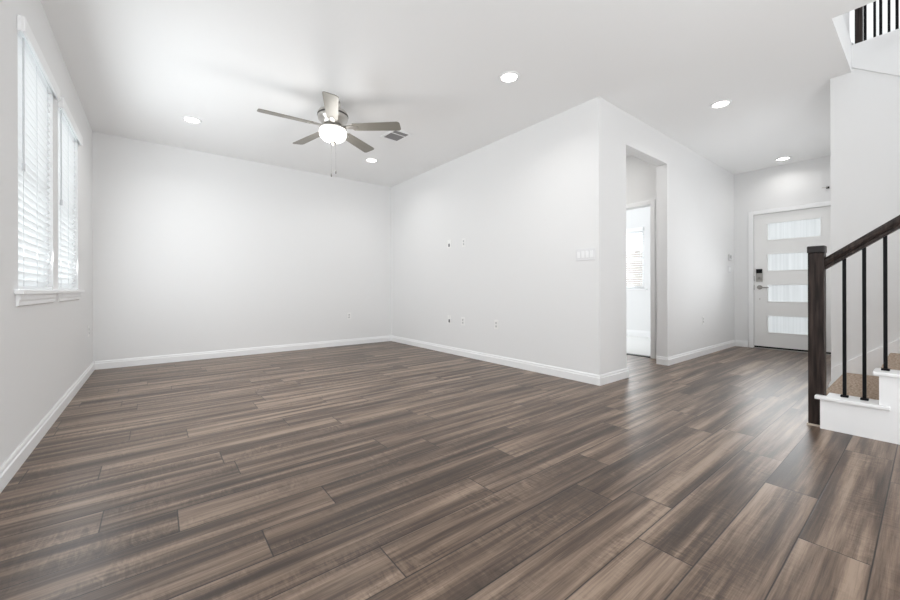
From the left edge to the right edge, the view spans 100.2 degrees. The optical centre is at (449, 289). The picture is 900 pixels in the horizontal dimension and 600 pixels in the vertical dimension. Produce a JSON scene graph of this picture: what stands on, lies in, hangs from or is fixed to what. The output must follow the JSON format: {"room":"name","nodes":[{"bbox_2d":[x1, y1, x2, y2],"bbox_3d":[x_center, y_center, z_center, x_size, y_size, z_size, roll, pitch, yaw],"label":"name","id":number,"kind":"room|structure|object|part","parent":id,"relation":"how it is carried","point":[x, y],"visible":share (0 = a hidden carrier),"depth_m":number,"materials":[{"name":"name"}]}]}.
{"room":"empty living room","nodes":[
{"label":"empty living room","id":0,"kind":"room"},
{"bbox_2d":[0,0,92,466],"bbox_3d":[-1.021,-0.456,0.254,0.160,2.743,10.458,0,0,-38],"label":"wall","id":1,"kind":"structure","parent":0,"point":[45,348],"depth_m":2.33,"materials":[{"name":"white paint"}]},
{"bbox_2d":[16,293,55,306],"bbox_3d":[-2.504,0.059,2.294,0.017,0.064,0.900,0,0,-38],"label":"trim","id":2,"kind":"structure","parent":1,"relation":"attached to","point":[26,299],"depth_m":2.17,"materials":[{"name":"white paint"}]},
{"bbox_2d":[17,14,59,288],"bbox_3d":[-2.554,-0.718,2.320,0.085,1.434,0.930,0,0,-38],"label":"window blind","id":3,"kind":"object","parent":1,"relation":"attached to","point":[36,80],"visible":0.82,"depth_m":2.28,"materials":[{"name":"white paint"}]},
{"bbox_3d":[-2.369,-0.691,2.058,0.051,1.360,0.002,0,0,-38],"label":"ladder cord","id":4,"kind":"part","parent":3,"relation":"part of","materials":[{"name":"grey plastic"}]},
{"bbox_3d":[-2.551,-0.009,2.295,0.050,0.016,0.840,0,0,-38],"label":"rail","id":5,"kind":"part","parent":3,"relation":"part of","materials":[{"name":"white plastic"}]},
{"bbox_2d":[0,361,94,492],"bbox_3d":[-0.912,0.866,0.261,0.015,0.098,10.338,0,0,-38],"label":"baseboard","id":6,"kind":"structure","parent":1,"relation":"attached to","point":[9,468],"depth_m":2.24,"materials":[{"name":"white paint"}]},
{"bbox_2d":[14,290,84,294],"bbox_3d":[-2.916,0.015,2.705,0.195,0.025,2.115,0,0,-38],"label":"trim","id":7,"kind":"structure","parent":1,"relation":"attached to","point":[16,292],"depth_m":2.29,"materials":[{"name":"white paint"}]},
{"bbox_2d":[58,293,80,301],"bbox_3d":[-3.190,0.060,3.170,0.017,0.064,0.955,0,0,-38],"label":"trim","id":8,"kind":"structure","parent":1,"relation":"attached to","point":[61,296],"depth_m":3.04,"materials":[{"name":"white paint"}]},
{"bbox_2d":[58,97,82,289],"bbox_3d":[-3.207,-0.717,3.155,0.085,1.434,0.940,0,0,-38],"label":"window blind","id":9,"kind":"object","parent":1,"relation":"attached to","point":[68,131],"visible":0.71,"depth_m":3.14,"materials":[{"name":"white paint"}]},
{"bbox_3d":[-3.202,-0.008,3.126,0.050,0.016,0.880,0,0,-38],"label":"rail","id":10,"kind":"part","parent":9,"relation":"part of","materials":[{"name":"white plastic"}]},
{"bbox_3d":[-3.204,-0.689,3.125,0.051,1.360,0.002,0,0,-38],"label":"ladder cord","id":11,"kind":"part","parent":9,"relation":"part of","materials":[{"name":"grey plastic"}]},
{"bbox_2d":[92,131,390,363],"bbox_3d":[-2.568,-0.452,5.608,4.005,2.743,0.120,0,0,-38],"label":"wall","id":12,"kind":"structure","parent":0,"point":[194,251],"depth_m":5.14,"materials":[{"name":"white paint"}]},
{"bbox_2d":[95,335,390,369],"bbox_3d":[-2.571,0.871,5.517,3.853,0.098,0.015,0,0,-38],"label":"baseboard","id":13,"kind":"structure","parent":12,"relation":"attached to","point":[116,363],"depth_m":5.14,"materials":[{"name":"white paint"}]},
{"bbox_2d":[0,341,899,599],"bbox_3d":[2.179,0.907,2.681,7.866,0.001,10.338,0,0,-38],"label":"floor","id":14,"kind":"structure","parent":0,"point":[388,470],"depth_m":1.75,"materials":[{"name":"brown wood"}]},
{"bbox_2d":[807,215,899,444],"bbox_3d":[3.413,-0.302,2.159,1.242,2.413,1.880,0,0,-38],"label":"staircase","id":15,"kind":"structure","parent":14,"relation":"on","point":[862,399],"depth_m":2.42,"materials":[{"name":"white paint"}]},
{"bbox_3d":[2.458,0.332,2.521,0.078,1.150,0.079,0,0,-38],"label":"newel post","id":16,"kind":"part","parent":15,"relation":"part of","materials":[{"name":"brown wood"}]},
{"bbox_3d":[3.029,-0.821,1.802,0.062,1.375,1.760,0,0,-38],"label":"handrail","id":17,"kind":"part","parent":15,"relation":"part of","materials":[{"name":"brown wood"}]},
{"bbox_2d":[41,0,876,186],"bbox_3d":[2.127,-1.962,2.722,8.166,0.252,10.458,0,0,-38],"label":"ceiling","id":18,"kind":"structure","parent":0,"point":[433,68],"depth_m":3.16,"materials":[{"name":"white paint"}]},
{"bbox_2d":[182,116,201,123],"bbox_3d":[-2.769,-1.818,4.038,0.182,0.010,0.182,0,0,-38],"label":"recessed light","id":19,"kind":"object","parent":18,"relation":"in","point":[190,119],"visible":1,"depth_m":4.03,"materials":[{"name":"white paint"}]},
{"bbox_2d":[257,91,400,176],"bbox_3d":[-1.176,-1.462,3.653,1.247,0.729,1.276,0,0,-38],"label":"ceiling fan","id":20,"kind":"object","parent":18,"relation":"hanging from","point":[334,119],"visible":1,"depth_m":3.60,"materials":[{"name":"silver metal"}]},
{"bbox_3d":[-1.492,-1.576,3.433,0.475,0.033,0.130,0,0,-33],"label":"blade","id":21,"kind":"part","parent":20,"relation":"part of","materials":[{"name":"grey laminate"}]},
{"bbox_3d":[-1.470,-1.576,3.929,0.475,0.033,0.130,0,0,39],"label":"blade","id":22,"kind":"part","parent":20,"relation":"part of","materials":[{"name":"grey laminate"}]},
{"bbox_3d":[-1.027,-1.577,3.258,0.130,0.033,0.475,0,0,-15],"label":"blade","id":23,"kind":"part","parent":20,"relation":"part of","materials":[{"name":"grey laminate"}]},
{"bbox_3d":[-1.139,-1.495,3.666,0.258,0.118,0.258,0,0,-38],"label":"lamp shade","id":24,"kind":"part","parent":20,"relation":"part of","materials":[{"name":"white glass"}]},
{"bbox_3d":[-0.991,-1.577,4.061,0.130,0.033,0.475,0,0,21],"label":"blade","id":25,"kind":"part","parent":20,"relation":"part of","materials":[{"name":"grey laminate"}]},
{"bbox_3d":[-0.717,-1.578,3.647,0.475,0.033,0.130,0,0,3],"label":"blade","id":26,"kind":"part","parent":20,"relation":"part of","materials":[{"name":"grey laminate"}]},
{"bbox_2d":[365,158,377,162],"bbox_3d":[-1.108,-1.822,5.309,0.182,0.010,0.182,0,0,-38],"label":"recessed light","id":27,"kind":"object","parent":18,"relation":"in","point":[372,160],"visible":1,"depth_m":5.31,"materials":[{"name":"white plastic"}]},
{"bbox_2d":[380,130,412,142],"bbox_3d":[-0.638,-1.823,4.458,0.250,0.009,0.310,0,0,-42],"label":"ceiling vent","id":28,"kind":"object","parent":18,"relation":"in","point":[396,136],"visible":0.89,"depth_m":4.45,"materials":[{"name":"white metal"}]},
{"bbox_2d":[499,71,519,82],"bbox_3d":[0.510,-1.826,3.242,0.182,0.010,0.182,0,0,-38],"label":"recessed light","id":29,"kind":"object","parent":18,"relation":"in","point":[508,76],"visible":1,"depth_m":3.23,"materials":[{"name":"white plastic"}]},
{"bbox_2d":[709,99,731,108],"bbox_3d":[2.676,-1.832,3.723,0.182,0.010,0.182,0,0,-38],"label":"recessed light","id":30,"kind":"object","parent":18,"relation":"in","point":[721,103],"visible":1,"depth_m":3.71,"materials":[{"name":"white plastic"}]},
{"bbox_2d":[775,156,790,160],"bbox_3d":[4.683,-1.837,5.294,0.182,0.010,0.182,0,0,-38],"label":"recessed light","id":31,"kind":"object","parent":18,"relation":"in","point":[786,157],"visible":1,"depth_m":5.28,"materials":[{"name":"white plastic"}]},
{"bbox_2d":[391,102,587,372],"bbox_3d":[0.193,-0.459,5.232,0.122,2.743,3.877,0,0,-38],"label":"wall","id":32,"kind":"structure","parent":0,"point":[517,201],"depth_m":4.55,"materials":[{"name":"white paint"}]},
{"bbox_2d":[447,240,450,247],"bbox_3d":[-0.014,-0.652,5.388,0.010,0.114,0.070,0,0,-38],"label":"cable plate","id":33,"kind":"object","parent":32,"relation":"attached to","point":[448,241],"visible":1,"depth_m":5.39,"materials":[{"name":"white plastic"}]},
{"bbox_2d":[461,317,464,325],"bbox_3d":[0.177,0.434,5.148,0.008,0.114,0.070,0,0,-38],"label":"wall outlet","id":34,"kind":"object","parent":32,"relation":"attached to","point":[462,318],"visible":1,"depth_m":5.14,"materials":[{"name":"white plastic"}]},
{"bbox_2d":[391,335,600,385],"bbox_3d":[0.184,0.864,5.135,0.015,0.098,4.014,0,0,-38],"label":"baseboard","id":35,"kind":"structure","parent":32,"relation":"attached to","point":[594,379],"depth_m":4.43,"materials":[{"name":"white paint"}]},
{"bbox_2d":[494,320,497,328],"bbox_3d":[0.571,0.433,4.645,0.008,0.114,0.070,0,0,-38],"label":"wall outlet","id":36,"kind":"object","parent":32,"relation":"attached to","point":[495,321],"visible":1,"depth_m":4.64,"materials":[{"name":"white plastic"}]},
{"bbox_2d":[576,248,594,260],"bbox_3d":[1.325,-0.343,3.675,0.013,0.115,0.195,0,0,-38],"label":"light switch","id":37,"kind":"object","parent":32,"relation":"attached to","point":[587,253],"visible":1,"depth_m":3.67,"materials":[{"name":"white plastic"}]},
{"bbox_2d":[627,335,650,355],"bbox_3d":[2.635,0.919,6.800,2.070,0.034,3.339,0,0,-38],"label":"floor","id":38,"kind":"structure","parent":0,"point":[635,344],"depth_m":6.06,"materials":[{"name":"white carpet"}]},
{"bbox_2d":[626,156,656,353],"bbox_3d":[2.420,0.035,5.362,0.122,3.743,1.339,0,0,-38],"label":"wall","id":39,"kind":"structure","parent":0,"point":[640,174],"depth_m":5.05,"materials":[{"name":"white paint"}]},
{"bbox_2d":[627,353,650,357],"bbox_3d":[2.435,0.902,5.345,0.080,0.010,0.863,0,0,-38],"label":"trim","id":40,"kind":"structure","parent":39,"relation":"attached to","point":[627,353],"depth_m":5.12,"materials":[{"name":"grey wood"}]},
{"bbox_2d":[626,199,654,358],"bbox_3d":[2.378,-0.137,5.302,0.017,2.087,0.977,0,0,-38],"label":"trim","id":41,"kind":"structure","parent":39,"relation":"attached to","point":[651,203],"depth_m":4.93,"materials":[{"name":"white paint"}]},
{"bbox_2d":[587,96,733,374],"bbox_3d":[2.947,0.034,4.848,3.983,3.743,0.122,0,0,-38],"label":"wall","id":42,"kind":"structure","parent":0,"point":[695,195],"depth_m":4.54,"materials":[{"name":"white paint"}]},
{"bbox_2d":[601,368,628,385],"bbox_3d":[1.633,0.860,3.730,0.532,0.098,0.015,0,0,-38],"label":"baseboard","id":43,"kind":"structure","parent":42,"relation":"attached to","point":[610,377],"depth_m":3.71,"materials":[{"name":"white paint"}]},
{"bbox_2d":[656,356,666,364],"bbox_3d":[2.555,0.857,4.539,0.015,0.098,0.122,0,0,-38],"label":"baseboard","id":44,"kind":"structure","parent":42,"relation":"attached to","point":[660,360],"depth_m":4.54,"materials":[{"name":"white paint"}]},
{"bbox_2d":[667,340,734,365],"bbox_3d":[3.575,0.855,5.251,2.499,0.098,0.015,0,0,-38],"label":"baseboard","id":45,"kind":"structure","parent":42,"relation":"attached to","point":[671,360],"depth_m":5.06,"materials":[{"name":"white paint"}]},
{"bbox_2d":[626,155,830,343],"bbox_3d":[4.003,0.031,6.842,0.140,3.743,4.963,0,0,-38],"label":"wall","id":46,"kind":"structure","parent":0,"point":[801,182],"depth_m":5.90,"materials":[{"name":"white paint"}]},
{"bbox_2d":[626,231,643,288],"bbox_3d":[3.243,-0.585,7.811,0.060,1.140,1.600,0,0,-38],"label":"window","id":47,"kind":"structure","parent":46,"relation":"in","point":[636,259],"depth_m":7.20,"materials":[{"name":"white paint"}]},
{"bbox_2d":[626,227,643,287],"bbox_3d":[3.182,-0.612,7.763,0.055,1.147,1.590,0,0,-38],"label":"window blind","id":48,"kind":"object","parent":47,"relation":"attached to","point":[636,230],"visible":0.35,"depth_m":7.26,"materials":[{"name":"white plastic"}]},
{"bbox_2d":[626,329,650,337],"bbox_3d":[3.463,0.844,7.409,0.015,0.120,3.200,0,0,-38],"label":"baseboard","id":49,"kind":"structure","parent":46,"relation":"attached to","point":[638,333],"depth_m":7.21,"materials":[{"name":"white paint"}]},
{"bbox_2d":[735,340,748,346],"bbox_3d":[4.609,0.852,5.945,0.015,0.098,0.167,0,0,-38],"label":"baseboard","id":50,"kind":"structure","parent":46,"relation":"attached to","point":[741,343],"depth_m":5.94,"materials":[{"name":"white paint"}]},
{"bbox_2d":[748,201,830,347],"bbox_3d":[4.980,-0.157,5.465,0.018,2.114,1.039,0,0,-38],"label":"trim","id":51,"kind":"structure","parent":46,"relation":"attached to","point":[827,203],"depth_m":5.83,"materials":[{"name":"white paint"}]},
{"bbox_2d":[753,347,830,354],"bbox_3d":[5.033,0.894,5.505,0.170,0.012,0.915,0,0,-38],"label":"trim","id":52,"kind":"structure","parent":46,"relation":"attached to","point":[753,347],"depth_m":5.54,"materials":[{"name":"grey"}]},
{"bbox_2d":[754,206,830,353],"bbox_3d":[4.991,-0.130,5.476,0.100,2.036,0.910,0,0,-38],"label":"door","id":53,"kind":"structure","parent":46,"relation":"in","point":[782,240],"depth_m":5.55,"materials":[{"name":"white paint"}]},
{"bbox_3d":[5.015,0.520,5.491,0.006,0.280,0.605,0,0,-38],"label":"glass","id":54,"kind":"part","parent":53,"relation":"part of","materials":[{"name":"white glass"}]},
{"bbox_3d":[5.014,0.055,5.491,0.006,0.280,0.605,0,0,-38],"label":"glass","id":55,"kind":"part","parent":53,"relation":"part of","materials":[{"name":"white glass"}]},
{"bbox_3d":[5.013,-0.410,5.491,0.006,0.280,0.605,0,0,-38],"label":"glass","id":56,"kind":"part","parent":53,"relation":"part of","materials":[{"name":"white glass"}]},
{"bbox_3d":[5.011,-0.875,5.491,0.006,0.280,0.605,0,0,-38],"label":"glass","id":57,"kind":"part","parent":53,"relation":"part of","materials":[{"name":"white glass"}]},
{"bbox_2d":[842,12,848,32],"bbox_3d":[2.868,-3.277,2.857,1.252,2.435,0.108,0,0,-38],"label":"wall","id":58,"kind":"structure","parent":0,"point":[846,15],"depth_m":3.12,"materials":[{"name":"white paint"}]},
{"bbox_2d":[830,28,899,367],"bbox_3d":[4.883,-0.582,1.372,0.127,2.965,4.937,0,0,-38],"label":"wall","id":59,"kind":"structure","parent":0,"point":[864,101],"depth_m":3.12,"materials":[{"name":"white paint"}]},
{"bbox_2d":[855,0,898,43],"bbox_3d":[4.458,-2.614,1.921,0.096,1.100,3.320,0,0,-38],"label":"landing railing","id":60,"kind":"object","parent":59,"relation":"on","point":[860,13],"visible":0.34,"depth_m":3.15,"materials":[{"name":"brown wood"}]},
{"bbox_3d":[3.465,-2.611,3.190,0.096,1.100,0.042,0,0,-38],"label":"newel post","id":61,"kind":"part","parent":60,"relation":"part of","materials":[{"name":"brown wood"}]},
{"bbox_2d":[849,0,899,43],"bbox_3d":[4.425,-3.248,2.773,3.600,2.500,5.100,0,0,-38],"label":"wall","id":62,"kind":"structure","parent":0,"point":[884,2],"depth_m":4.57,"materials":[{"name":"white paint"}]},
{"bbox_3d":[4.922,-2.029,3.160,2.145,0.228,4.900,0,0,-38],"label":"floor","id":63,"kind":"structure","parent":0,"visible":0},
{"bbox_2d":[873,0,890,36],"bbox_3d":[4.582,-2.559,2.640,0.050,0.990,4.300,0,0,-38],"label":"landing railing","id":64,"kind":"object","parent":63,"relation":"on","point":[889,1],"visible":0.12,"depth_m":3.47,"materials":[{"name":"black metal"}]},
{"label":"outside","id":65,"kind":"structure","parent":0,"visible":0},
{"bbox_2d":[626,250,641,285],"bbox_3d":[4.118,-0.048,10.401,0.110,1.900,5.500,0,0,-38],"label":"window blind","id":66,"kind":"object","parent":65,"point":[628,274],"visible":0.05,"depth_m":9.58,"materials":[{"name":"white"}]}
]}

